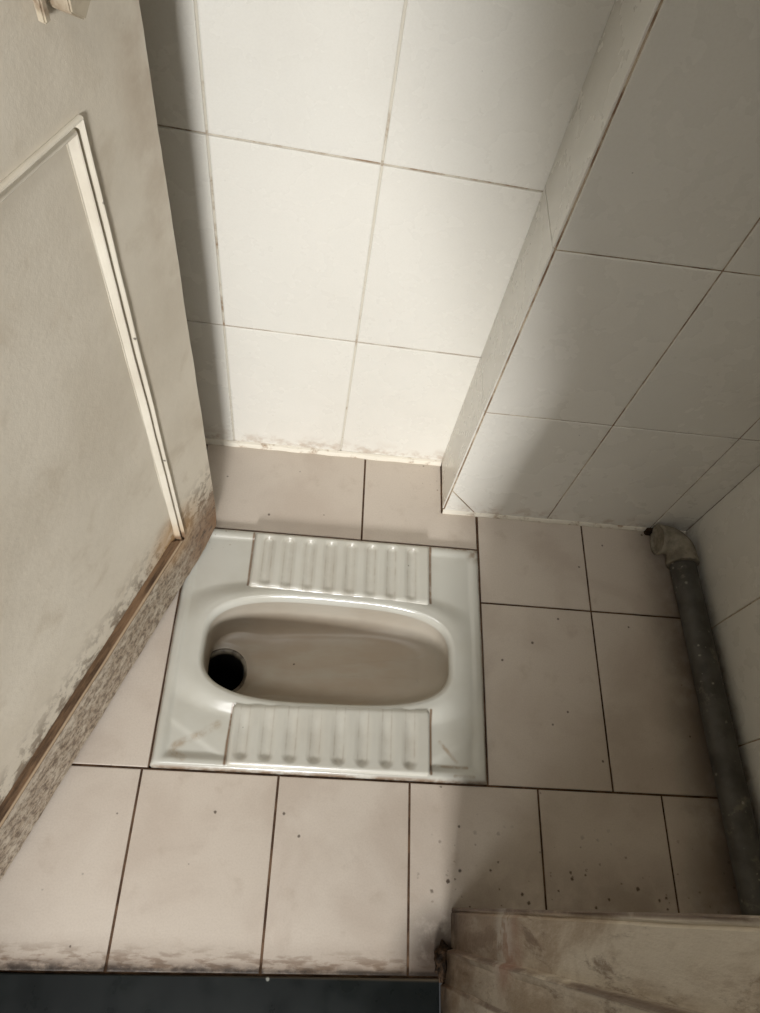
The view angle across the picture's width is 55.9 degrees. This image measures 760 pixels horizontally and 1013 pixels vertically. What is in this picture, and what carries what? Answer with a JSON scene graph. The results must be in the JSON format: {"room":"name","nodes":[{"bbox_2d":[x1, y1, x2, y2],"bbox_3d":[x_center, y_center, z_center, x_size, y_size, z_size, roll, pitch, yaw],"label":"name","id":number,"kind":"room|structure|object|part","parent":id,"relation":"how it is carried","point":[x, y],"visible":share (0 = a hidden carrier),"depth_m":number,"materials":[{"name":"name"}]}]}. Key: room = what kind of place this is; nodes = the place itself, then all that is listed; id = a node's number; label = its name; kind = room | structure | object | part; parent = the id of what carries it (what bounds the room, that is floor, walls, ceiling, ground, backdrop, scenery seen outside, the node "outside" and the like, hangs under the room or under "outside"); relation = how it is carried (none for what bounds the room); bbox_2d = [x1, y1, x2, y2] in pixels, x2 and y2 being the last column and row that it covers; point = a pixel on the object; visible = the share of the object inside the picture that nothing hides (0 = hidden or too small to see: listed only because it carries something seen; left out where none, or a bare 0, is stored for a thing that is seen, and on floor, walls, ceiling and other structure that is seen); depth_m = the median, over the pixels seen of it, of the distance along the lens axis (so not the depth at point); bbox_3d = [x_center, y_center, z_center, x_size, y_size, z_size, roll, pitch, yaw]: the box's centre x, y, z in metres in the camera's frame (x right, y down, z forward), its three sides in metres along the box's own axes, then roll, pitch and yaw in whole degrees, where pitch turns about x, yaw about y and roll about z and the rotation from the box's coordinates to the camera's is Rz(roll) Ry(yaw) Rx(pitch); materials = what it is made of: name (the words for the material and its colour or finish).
{"room":"toilet room","nodes":[
{"label":"toilet room","id":0,"kind":"room"},
{"bbox_2d":[0,444,741,982],"bbox_3d":[0.007,0.294,1.213,1.204,0.080,0.848,5,61,-6],"label":"floor","id":1,"kind":"structure","parent":0,"point":[599,794],"depth_m":1.08,"materials":[{"name":"beige tile"}]},
{"bbox_2d":[0,972,438,1012],"bbox_3d":[-0.233,0.768,0.902,0.616,0.064,0.308,5,61,-6],"label":"sill","id":2,"kind":"structure","parent":1,"relation":"on","point":[20,992],"depth_m":0.94,"materials":[{"name":"stone"}]},
{"bbox_2d":[150,528,486,785],"bbox_3d":[-0.101,0.306,1.317,0.514,0.333,0.403,5,61,-6],"label":"toilet","id":3,"kind":"object","parent":1,"relation":"in","point":[291,655],"visible":1,"depth_m":1.22,"materials":[{"name":"ceramic"}]},
{"bbox_3d":[-0.101,0.269,1.233,0.421,0.114,0.169,5,61,-6],"label":"bowl","id":4,"kind":"part","parent":3,"relation":"part of","materials":[{"name":"ceramic"}]},
{"bbox_2d":[644,524,759,915],"bbox_3d":[0.559,0.320,1.201,0.076,0.058,0.651,2,61,-7],"label":"pipe","id":5,"kind":"object","parent":1,"relation":"on","point":[682,559],"visible":0.99,"depth_m":1.17,"materials":[{"name":"grey plastic"},{"name":"beige plastic"}]},
{"bbox_2d":[139,0,614,459],"bbox_3d":[-0.123,-0.733,0.351,0.798,2.530,0.103,5,61,-6],"label":"wall","id":6,"kind":"structure","parent":0,"point":[355,188],"depth_m":0.86,"materials":[{"name":"tile"}]},
{"bbox_2d":[205,438,441,465],"bbox_3d":[-0.226,-0.114,1.354,0.696,0.010,0.008,5,61,-6],"label":"trim","id":7,"kind":"structure","parent":6,"relation":"attached to","point":[212,441],"depth_m":1.36,"materials":[{"name":"white tile"}]},
{"bbox_2d":[442,509,685,533],"bbox_3d":[0.353,0.031,1.359,0.476,0.010,0.004,5,61,-6],"label":"trim","id":8,"kind":"structure","parent":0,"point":[453,512],"depth_m":1.35,"materials":[{"name":"white tile"}]},
{"bbox_2d":[442,0,759,530],"bbox_3d":[0.555,-0.625,0.391,0.579,2.530,0.211,5,61,-6],"label":"wall","id":9,"kind":"structure","parent":0,"point":[616,379],"depth_m":0.88,"materials":[{"name":"tile"}]},
{"bbox_2d":[685,465,759,839],"bbox_3d":[0.786,-0.146,0.159,0.102,2.530,0.843,4,61,-6],"label":"wall","id":10,"kind":"structure","parent":0,"point":[726,540],"depth_m":1.20,"materials":[{"name":"tile"}]},
{"bbox_3d":[0.136,0.073,-0.057,1.174,2.530,0.168,5,61,-6],"label":"wall","id":11,"kind":"structure","parent":0,"visible":0},
{"bbox_2d":[0,0,215,879],"bbox_3d":[-0.281,-0.202,0.245,0.057,1.975,0.611,23,61,5],"label":"door","id":12,"kind":"structure","parent":11,"relation":"in","point":[107,503],"depth_m":0.68,"materials":[{"name":"beige paint"}]},
{"bbox_3d":[-0.305,-0.091,0.400,0.010,0.015,0.470,23,61,5],"label":"moulding","id":13,"kind":"part","parent":12,"relation":"part of","materials":[{"name":"paint"}]},
{"bbox_3d":[-0.360,0.062,0.689,0.023,0.677,0.469,23,61,5],"label":"panel","id":14,"kind":"part","parent":12,"relation":"part of","materials":[{"name":"beige paint"}]},
{"bbox_3d":[-0.388,0.225,0.971,0.011,0.024,0.468,23,61,5],"label":"moulding","id":15,"kind":"part","parent":12,"relation":"part of","materials":[{"name":"brown wood"}]},
{"bbox_3d":[-0.261,-0.110,0.799,0.006,0.678,0.016,36,62,12],"label":"moulding","id":16,"kind":"part","parent":12,"relation":"part of","materials":[{"name":"paint"}]},
{"bbox_2d":[434,908,759,1012],"bbox_3d":[-0.087,0.124,0.049,0.761,2.078,0.180,5,61,-6],"label":"door frame","id":17,"kind":"structure","parent":11,"relation":"attached to","point":[497,960],"depth_m":0.55,"materials":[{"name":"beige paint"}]}
]}

